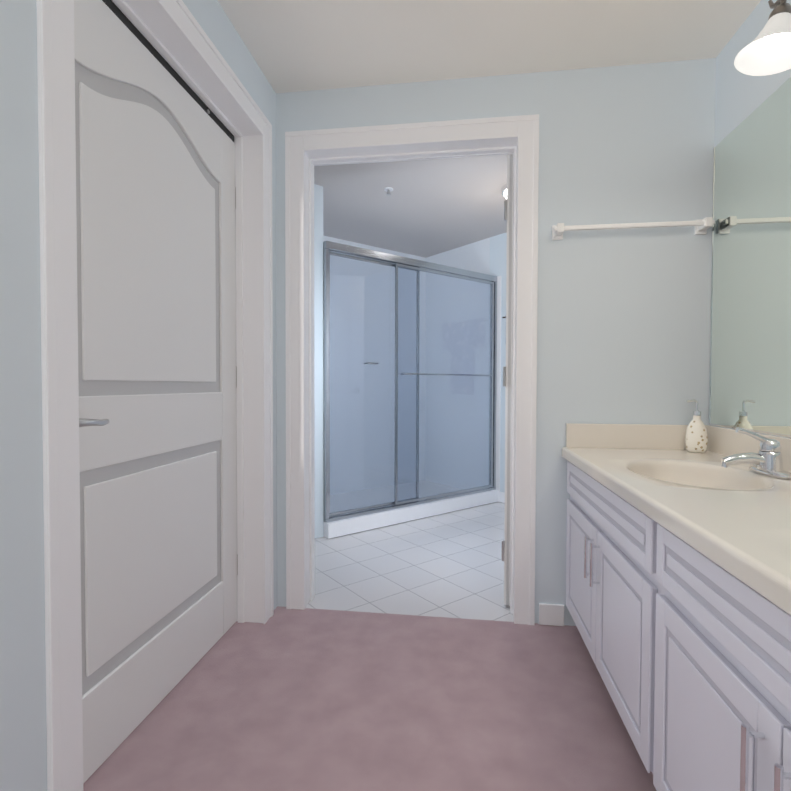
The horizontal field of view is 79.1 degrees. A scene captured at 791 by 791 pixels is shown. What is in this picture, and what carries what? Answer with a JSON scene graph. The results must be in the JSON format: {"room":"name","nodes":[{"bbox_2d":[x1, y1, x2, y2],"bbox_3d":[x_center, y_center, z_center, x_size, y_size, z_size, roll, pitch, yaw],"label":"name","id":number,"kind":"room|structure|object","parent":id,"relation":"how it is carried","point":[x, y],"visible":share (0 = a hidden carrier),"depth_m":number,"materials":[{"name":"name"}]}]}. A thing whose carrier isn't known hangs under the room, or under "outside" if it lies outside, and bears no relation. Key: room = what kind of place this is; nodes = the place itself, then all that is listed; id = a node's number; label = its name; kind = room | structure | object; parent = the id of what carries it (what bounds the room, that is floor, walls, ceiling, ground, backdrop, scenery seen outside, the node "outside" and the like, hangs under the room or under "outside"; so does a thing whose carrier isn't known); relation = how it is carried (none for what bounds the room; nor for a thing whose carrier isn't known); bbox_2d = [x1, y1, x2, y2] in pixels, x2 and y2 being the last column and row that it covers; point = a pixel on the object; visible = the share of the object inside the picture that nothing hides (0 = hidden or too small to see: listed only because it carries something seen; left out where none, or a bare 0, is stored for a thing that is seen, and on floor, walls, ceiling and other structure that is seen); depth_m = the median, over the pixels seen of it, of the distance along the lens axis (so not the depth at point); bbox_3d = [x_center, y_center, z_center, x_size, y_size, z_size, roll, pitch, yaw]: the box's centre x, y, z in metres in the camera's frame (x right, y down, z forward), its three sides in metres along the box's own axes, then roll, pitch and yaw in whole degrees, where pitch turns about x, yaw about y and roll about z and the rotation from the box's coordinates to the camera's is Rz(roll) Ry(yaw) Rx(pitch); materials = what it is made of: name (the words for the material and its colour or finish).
{"room":"bathroom","nodes":[
{"label":"bathroom","id":0,"kind":"room"},
{"bbox_2d":[0,0,276,790],"bbox_3d":[-0.833,-0.158,0.534,0.150,2.325,3.329,0,1,8],"label":"wall","id":1,"kind":"structure","parent":0,"point":[23,747],"depth_m":0.91,"materials":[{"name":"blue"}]},
{"bbox_2d":[36,0,273,790],"bbox_3d":[-0.695,-0.087,1.532,0.167,2.140,1.160,0,1,8],"label":"door frame","id":2,"kind":"structure","parent":1,"relation":"attached to","point":[173,33],"depth_m":1.03,"materials":[{"name":"white wood"}]},
{"bbox_2d":[74,0,237,783],"bbox_3d":[-0.724,-0.051,1.539,0.100,2.052,0.999,0,1,8],"label":"door","id":3,"kind":"structure","parent":1,"relation":"in","point":[156,229],"depth_m":1.46,"materials":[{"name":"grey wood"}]},
{"bbox_2d":[314,184,323,537],"bbox_3d":[-0.551,-0.216,3.180,0.141,2.325,0.115,0,1,8],"label":"wall","id":4,"kind":"structure","parent":0,"point":[318,364],"depth_m":3.11,"materials":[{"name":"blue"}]},
{"bbox_2d":[83,606,655,790],"bbox_3d":[-0.117,1.048,0.466,2.600,0.080,3.330,0,1,8],"label":"floor carpet","id":5,"kind":"object","parent":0,"point":[285,699],"visible":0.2,"depth_m":1.48,"materials":[{"name":"pink carpet"}]},
{"bbox_2d":[562,423,790,790],"bbox_3d":[0.847,0.569,0.993,0.587,0.860,2.007,0,1,8],"label":"bathroom vanity","id":6,"kind":"object","parent":5,"relation":"on","point":[678,579],"visible":1,"depth_m":1.04,"materials":[{"name":"white wood"}]},
{"bbox_2d":[685,399,707,452],"bbox_3d":[1.172,0.117,1.864,0.077,0.205,0.076,0,1,8],"label":"soap dispenser","id":7,"kind":"object","parent":6,"relation":"on","point":[696,438],"visible":1,"depth_m":1.84,"materials":[{"name":"ceramic"}]},
{"bbox_2d":[721,427,790,478],"bbox_3d":[1.046,0.161,1.408,0.162,0.136,0.167,0,1,8],"label":"faucet","id":8,"kind":"object","parent":6,"relation":"on","point":[767,459],"visible":1,"depth_m":1.39,"materials":[{"name":"silver metal"}]},
{"bbox_2d":[323,236,489,512],"bbox_3d":[-0.173,-0.234,4.099,1.800,2.328,0.958,-1,2,-37],"label":"wall","id":9,"kind":"structure","parent":0,"point":[474,256],"depth_m":4.54,"materials":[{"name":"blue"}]},
{"bbox_2d":[306,502,513,621],"bbox_3d":[0.757,0.972,4.092,5.400,0.076,4.090,0,1,8],"label":"floor","id":10,"kind":"structure","parent":0,"point":[449,565],"depth_m":2.67,"materials":[{"name":"white tile"}]},
{"bbox_2d":[323,241,501,538],"bbox_3d":[0.200,-0.046,3.699,1.696,1.965,0.135,-1,2,-37],"label":"shower enclosure","id":11,"kind":"object","parent":10,"relation":"on","point":[356,520],"visible":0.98,"depth_m":3.61,"materials":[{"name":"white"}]},
{"bbox_2d":[218,0,760,257],"bbox_3d":[0.544,-1.408,2.388,5.400,0.100,7.420,0,1,8],"label":"ceiling","id":12,"kind":"structure","parent":0,"point":[299,45],"depth_m":1.88,"materials":[{"name":"white paint"}]},
{"bbox_2d":[384,187,392,195],"bbox_3d":[-0.045,-1.357,3.194,0.060,0.038,0.060,0,1,8],"label":"sprinkler","id":13,"kind":"object","parent":12,"relation":"attached to","point":[388,190],"visible":0.96,"depth_m":3.19,"materials":[{"name":"white metal"}]},
{"bbox_2d":[501,184,506,198],"bbox_3d":[0.819,-1.335,3.171,0.236,0.077,0.236,0,1,8],"label":"flush-mount light","id":14,"kind":"object","parent":12,"relation":"attached to","point":[504,190],"visible":0.12,"depth_m":3.15,"materials":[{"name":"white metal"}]},
{"bbox_2d":[276,58,715,625],"bbox_3d":[0.519,-0.189,2.095,3.080,2.325,0.120,0,1,8],"label":"wall","id":15,"kind":"structure","parent":0,"point":[623,326],"depth_m":1.98,"materials":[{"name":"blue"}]},
{"bbox_2d":[285,114,538,625],"bbox_3d":[0.060,-0.099,2.158,1.095,2.140,0.166,0,1,8],"label":"door frame","id":16,"kind":"structure","parent":15,"relation":"attached to","point":[307,151],"depth_m":2.11,"materials":[{"name":"white wood"}]},
{"bbox_2d":[501,154,512,605],"bbox_3d":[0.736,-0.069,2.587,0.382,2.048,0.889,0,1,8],"label":"bathroom door","id":17,"kind":"structure","parent":15,"relation":"in","point":[507,369],"depth_m":2.17,"materials":[{"name":"grey wood"}]},
{"bbox_2d":[552,217,714,239],"bbox_3d":[0.946,-0.677,1.929,0.605,0.060,0.074,0,1,8],"label":"towel rail","id":18,"kind":"object","parent":15,"relation":"attached to","point":[701,226],"visible":1,"depth_m":1.91,"materials":[{"name":"white"}]},
{"bbox_2d":[488,232,506,492],"bbox_3d":[1.391,-0.221,3.621,0.100,2.325,3.620,-1,2,-37],"label":"wall","id":19,"kind":"structure","parent":0,"point":[498,244],"depth_m":4.15,"materials":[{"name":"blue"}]},
{"bbox_2d":[715,0,790,146],"bbox_3d":[1.115,-0.147,0.277,0.120,2.325,3.329,0,1,8],"label":"wall","id":20,"kind":"structure","parent":0,"point":[740,97],"depth_m":1.75,"materials":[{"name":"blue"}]},
{"bbox_2d":[709,77,790,437],"bbox_3d":[1.091,-0.404,0.582,0.008,1.105,2.700,0,1,8],"label":"mirror","id":21,"kind":"object","parent":20,"relation":"attached to","point":[750,356],"visible":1,"depth_m":1.65,"materials":[{"name":"clear glass"}]},
{"bbox_2d":[734,0,790,75],"bbox_3d":[1.023,-0.990,0.947,0.245,0.273,0.904,0,1,8],"label":"sconce","id":22,"kind":"object","parent":20,"relation":"attached to","point":[766,51],"visible":1,"depth_m":1.34,"materials":[{"name":"white glass"}]},
{"bbox_3d":[-0.077,-0.117,-1.184,2.100,2.325,0.120,0,1,8],"label":"wall","id":23,"kind":"structure","parent":0,"visible":0},
{"bbox_2d":[498,491,504,502],"bbox_3d":[1.651,0.907,3.210,1.836,0.090,1.836,0,1,8],"label":"baseboard","id":24,"kind":"structure","parent":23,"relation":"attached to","point":[501,495],"depth_m":4.15,"materials":[{"name":"white"}]},
{"bbox_2d":[539,603,563,614],"bbox_3d":[1.315,0.931,2.082,1.365,0.090,0.011,0,1,8],"label":"baseboard","id":25,"kind":"structure","parent":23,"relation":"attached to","point":[551,614],"depth_m":2.03,"materials":[{"name":"white"}]}
]}

